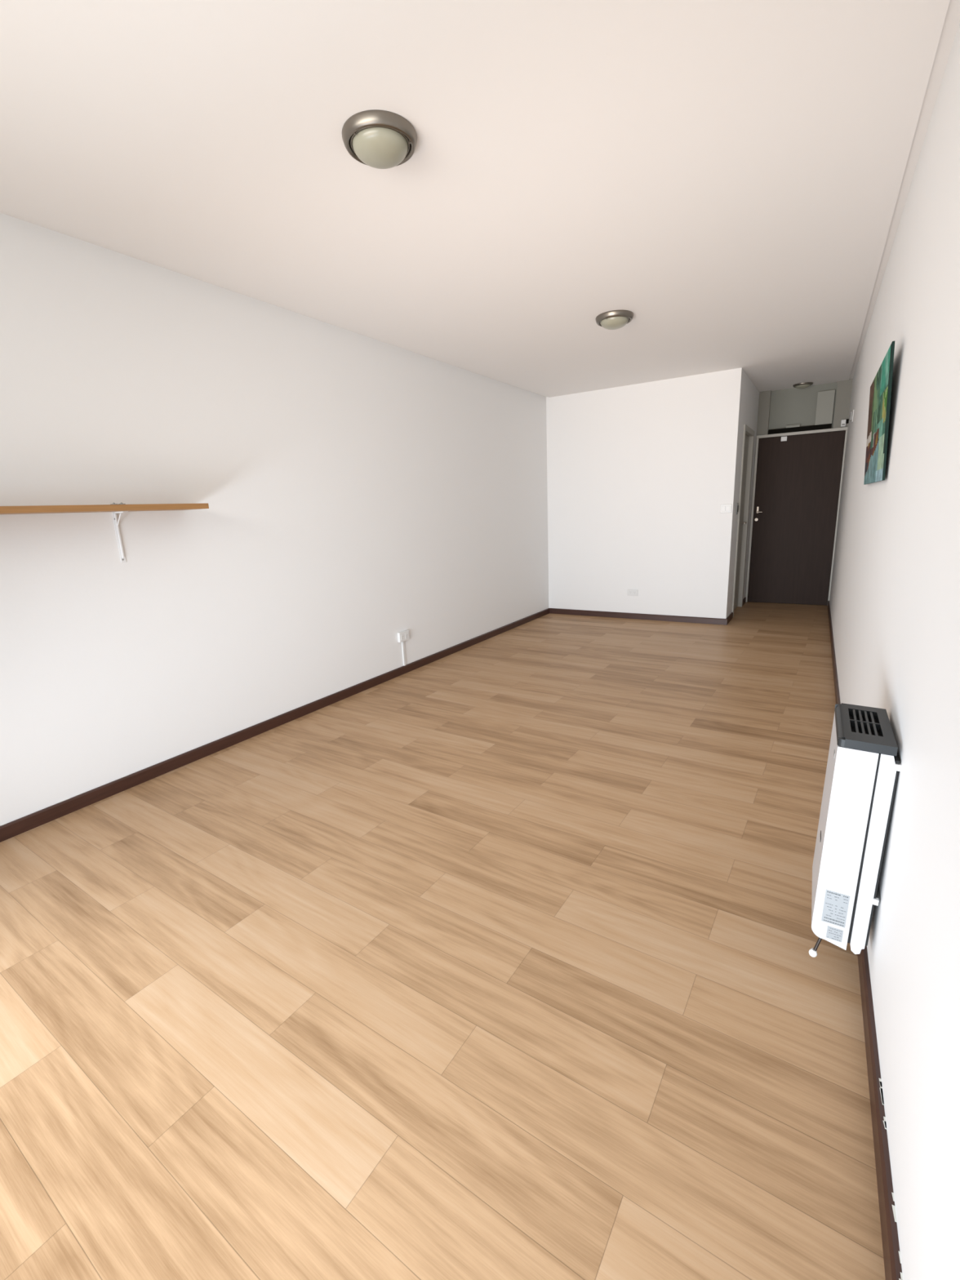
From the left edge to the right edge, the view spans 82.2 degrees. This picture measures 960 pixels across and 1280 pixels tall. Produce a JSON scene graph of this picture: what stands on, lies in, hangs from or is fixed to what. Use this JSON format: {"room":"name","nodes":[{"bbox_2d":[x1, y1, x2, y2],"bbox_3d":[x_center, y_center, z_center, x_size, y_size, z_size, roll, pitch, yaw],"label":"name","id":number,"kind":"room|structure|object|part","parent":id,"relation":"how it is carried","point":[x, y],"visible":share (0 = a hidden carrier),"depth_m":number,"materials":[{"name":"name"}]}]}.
{"room":"studio apartment","nodes":[
{"label":"studio apartment","id":0,"kind":"room"},
{"bbox_2d":[0,213,548,825],"bbox_3d":[-1.005,-0.905,4.160,0.200,2.611,7.058,6,16,32],"label":"wall","id":1,"kind":"structure","parent":0,"point":[360,491],"depth_m":3.13,"materials":[{"name":"white paint"}]},
{"bbox_2d":[0,502,208,514],"bbox_3d":[-1.920,-0.548,2.321,0.230,0.027,1.518,6,16,32],"label":"wall shelf","id":2,"kind":"object","parent":1,"relation":"attached to","point":[151,507],"visible":1,"depth_m":2.46,"materials":[{"name":"brown wood"}]},
{"bbox_2d":[110,502,128,562],"bbox_3d":[-1.714,-0.513,2.652,0.068,0.286,0.255,-11,16,-32],"label":"shelf bracket","id":3,"kind":"object","parent":1,"relation":"attached to","point":[116,519],"visible":0.94,"depth_m":2.73,"materials":[{"name":"white metal"}]},
{"bbox_3d":[-1.796,-0.511,2.742,0.010,0.248,0.024,6,16,32],"label":"wall plate","id":4,"kind":"part","parent":3,"relation":"part of","materials":[{"name":"white metal"}]},
{"bbox_3d":[-1.757,-0.624,2.688,0.107,0.007,0.024,6,16,32],"label":"shelf plate","id":5,"kind":"part","parent":3,"relation":"part of","materials":[{"name":"white metal"}]},
{"bbox_2d":[0,608,549,842],"bbox_3d":[-0.861,0.340,4.397,0.014,0.068,6.658,6,16,32],"label":"baseboard","id":6,"kind":"structure","parent":1,"relation":"attached to","point":[24,824],"depth_m":3.25,"materials":[{"name":"brown wood"}]},
{"bbox_2d":[397,630,409,642],"bbox_3d":[-0.647,-0.032,4.667,0.028,0.084,0.128,6,16,32],"label":"power socket","id":7,"kind":"object","parent":1,"relation":"attached to","point":[402,636],"visible":1,"depth_m":4.64,"materials":[{"name":"white plastic"}]},
{"bbox_2d":[401,641,405,666],"bbox_3d":[-0.652,0.116,4.700,0.012,0.212,0.021,6,16,32],"label":"duct","id":8,"kind":"object","parent":1,"relation":"attached to","point":[402,642],"visible":1,"depth_m":4.69,"materials":[{"name":"white plastic"}]},
{"bbox_2d":[0,601,885,1279],"bbox_3d":[1.078,0.365,4.307,4.000,0.100,8.950,6,16,32],"label":"floor","id":9,"kind":"structure","parent":0,"point":[490,958],"depth_m":1.57,"materials":[{"name":"brown wood"}]},
{"bbox_2d":[0,0,959,397],"bbox_3d":[0.965,-2.270,3.683,4.000,0.120,8.950,6,16,32],"label":"ceiling","id":10,"kind":"structure","parent":0,"point":[732,177],"depth_m":2.04,"materials":[{"name":"white paint"}]},
{"bbox_2d":[342,109,417,168],"bbox_3d":[-0.342,-1.688,1.892,0.254,0.078,0.254,6,16,32],"label":"ceiling lamp","id":11,"kind":"object","parent":10,"relation":"attached to","point":[378,139],"visible":1,"depth_m":1.83,"materials":[{"name":"silver metal"}]},
{"bbox_2d":[595,309,633,329],"bbox_3d":[0.929,-2.195,3.805,0.254,0.078,0.254,6,16,32],"label":"ceiling lamp","id":12,"kind":"object","parent":10,"relation":"attached to","point":[613,319],"visible":1,"depth_m":3.74,"materials":[{"name":"silver metal"}]},
{"bbox_2d":[792,382,813,388],"bbox_3d":[3.741,-2.941,6.378,0.203,0.047,0.203,6,16,32],"label":"ceiling lamp","id":13,"kind":"object","parent":10,"relation":"attached to","point":[800,385],"visible":1,"depth_m":6.33,"materials":[{"name":"silver metal"}]},
{"bbox_2d":[546,367,743,618],"bbox_3d":[1.774,-1.541,6.342,2.119,2.611,0.120,6,16,31],"label":"wall","id":14,"kind":"structure","parent":0,"point":[640,476],"depth_m":6.20,"materials":[{"name":"white paint"}]},
{"bbox_2d":[626,589,637,595],"bbox_3d":[1.803,-0.561,6.503,0.125,0.075,0.010,6,16,31],"label":"power socket","id":15,"kind":"object","parent":14,"relation":"attached to","point":[630,592],"visible":1,"depth_m":6.50,"materials":[{"name":"white plastic"}]},
{"bbox_2d":[549,608,727,625],"bbox_3d":[1.804,-0.288,6.573,2.118,0.067,0.014,6,16,31],"label":"baseboard","id":16,"kind":"structure","parent":14,"relation":"attached to","point":[553,611],"depth_m":6.50,"materials":[{"name":"brown wood"}]},
{"bbox_2d":[720,503,732,512],"bbox_3d":[2.588,-1.382,5.789,0.112,0.088,0.014,6,16,31],"label":"light switch","id":17,"kind":"object","parent":14,"relation":"attached to","point":[724,508],"visible":1,"depth_m":5.79,"materials":[{"name":"white plastic"}]},
{"bbox_2d":[728,370,759,615],"bbox_3d":[3.031,-1.626,6.474,0.140,2.611,1.444,6,16,32],"label":"wall","id":18,"kind":"structure","parent":0,"point":[750,393],"depth_m":6.11,"materials":[{"name":"white paint"}]},
{"bbox_2d":[726,596,746,623],"bbox_3d":[3.117,-0.369,6.677,0.014,0.067,1.566,6,16,32],"label":"baseboard","id":19,"kind":"structure","parent":18,"relation":"attached to","point":[730,617],"depth_m":6.28,"materials":[{"name":"brown wood"}]},
{"bbox_2d":[736,502,738,514],"bbox_3d":[2.797,-1.426,5.979,0.014,0.120,0.070,6,16,32],"label":"thermostat","id":20,"kind":"object","parent":18,"relation":"attached to","point":[737,504],"visible":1,"depth_m":5.96,"materials":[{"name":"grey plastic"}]},
{"bbox_2d":[732,424,754,617],"bbox_3d":[3.055,-1.379,6.502,0.114,2.115,0.820,6,16,32],"label":"door","id":21,"kind":"structure","parent":18,"relation":"in","point":[748,433],"depth_m":6.64,"materials":[{"name":"grey paint"}]},
{"bbox_2d":[745,378,853,597],"bbox_3d":[3.947,-1.774,6.932,1.190,2.611,0.340,6,16,32],"label":"wall","id":22,"kind":"structure","parent":0,"point":[844,387],"depth_m":6.40,"materials":[{"name":"grey paint"}]},
{"bbox_2d":[745,426,848,605],"bbox_3d":[3.895,-1.484,6.849,0.950,2.091,0.097,6,16,32],"label":"door","id":23,"kind":"structure","parent":22,"relation":"in","point":[797,482],"depth_m":6.83,"materials":[{"name":"brown laminate"}]},
{"bbox_2d":[780,435,786,441],"bbox_3d":[3.699,-2.447,6.697,0.066,0.054,0.038,6,16,32],"label":"sensor","id":24,"kind":"object","parent":23,"relation":"attached to","point":[783,438],"depth_m":6.68,"materials":[{"name":"white plastic"}]},
{"bbox_2d":[768,423,831,434],"bbox_3d":[3.833,-2.529,6.612,0.655,0.054,0.066,6,16,32],"label":"flat board","id":25,"kind":"object","parent":23,"relation":"on","point":[827,425],"visible":1,"depth_m":6.58,"materials":[{"name":"black wood"}]},
{"bbox_2d":[785,424,800,427],"bbox_3d":[3.776,-2.577,6.639,0.158,0.030,0.056,6,16,32],"label":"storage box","id":26,"kind":"object","parent":25,"relation":"on","point":[793,425],"visible":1,"depth_m":6.62,"materials":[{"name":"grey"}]},
{"bbox_2d":[814,389,835,425],"bbox_3d":[4.028,-2.712,6.428,0.171,0.368,0.014,6,16,32],"label":"board","id":27,"kind":"object","parent":25,"relation":"on","point":[825,399],"visible":1,"depth_m":6.42,"materials":[{"name":"grey"}]},
{"bbox_2d":[768,382,837,430],"bbox_3d":[3.852,-2.756,6.592,0.682,0.515,0.012,6,16,32],"label":"panel","id":28,"kind":"object","parent":22,"relation":"attached to","point":[794,406],"depth_m":6.61,"materials":[{"name":"grey paint"}]},
{"bbox_2d":[840,419,846,426],"bbox_3d":[4.194,-2.502,6.351,0.048,0.075,0.037,6,16,32],"label":"door chime","id":29,"kind":"object","parent":22,"relation":"attached to","point":[843,421],"visible":0.98,"depth_m":6.34,"materials":[{"name":"white plastic"}]},
{"bbox_2d":[829,21,959,1279],"bbox_3d":[2.332,-0.804,3.129,0.250,2.611,8.857,6,15,30],"label":"wall","id":30,"kind":"structure","parent":0,"point":[895,597],"depth_m":1.29,"materials":[{"name":"white paint"}]},
{"bbox_2d":[849,409,853,422],"bbox_3d":[3.570,-2.148,5.284,0.026,0.110,0.070,6,16,32],"label":"wall fitting","id":31,"kind":"object","parent":30,"relation":"attached to","point":[851,412],"visible":1,"depth_m":5.26,"materials":[{"name":"white plastic"}]},
{"bbox_2d":[808,702,901,957],"bbox_3d":[1.050,0.546,1.562,0.138,0.662,0.300,7,16,30],"label":"wall heater","id":32,"kind":"object","parent":30,"relation":"attached to","point":[864,765],"visible":0.98,"depth_m":1.45,"materials":[{"name":"white metal"}]},
{"bbox_3d":[0.938,0.881,1.550,0.021,0.023,0.021,7,16,30],"label":"valve knob","id":33,"kind":"part","parent":32,"relation":"part of","materials":[{"name":"white plastic"}]},
{"bbox_3d":[0.949,0.848,1.543,0.021,0.054,0.018,7,16,30],"label":"valve stem","id":34,"kind":"part","parent":32,"relation":"part of","materials":[{"name":"grey metal"}]},
{"bbox_2d":[840,702,897,755],"bbox_3d":[1.045,0.235,1.489,0.107,0.022,0.290,7,16,30],"label":"grille","id":35,"kind":"object","parent":32,"relation":"attached to","point":[885,744],"depth_m":1.45,"materials":[{"name":"grey plastic"}]},
{"bbox_3d":[1.102,0.528,1.531,0.009,0.540,0.282,7,16,30],"label":"plate","id":36,"kind":"part","parent":32,"relation":"part of","materials":[{"name":"white metal"}]},
{"bbox_2d":[827,600,902,1279],"bbox_3d":[2.220,0.444,3.403,0.014,0.068,8.242,6,15,30],"label":"baseboard","id":37,"kind":"structure","parent":30,"relation":"attached to","point":[891,1246],"depth_m":1.16,"materials":[{"name":"brown wood"}]},
{"bbox_2d":[863,341,894,484],"bbox_3d":[1.835,-0.988,2.547,0.029,0.503,1.050,6,15,30],"label":"canvas painting","id":38,"kind":"object","parent":30,"relation":"attached to","point":[880,394],"visible":1,"depth_m":2.38,"materials":[{"name":"fabric"}]}
]}

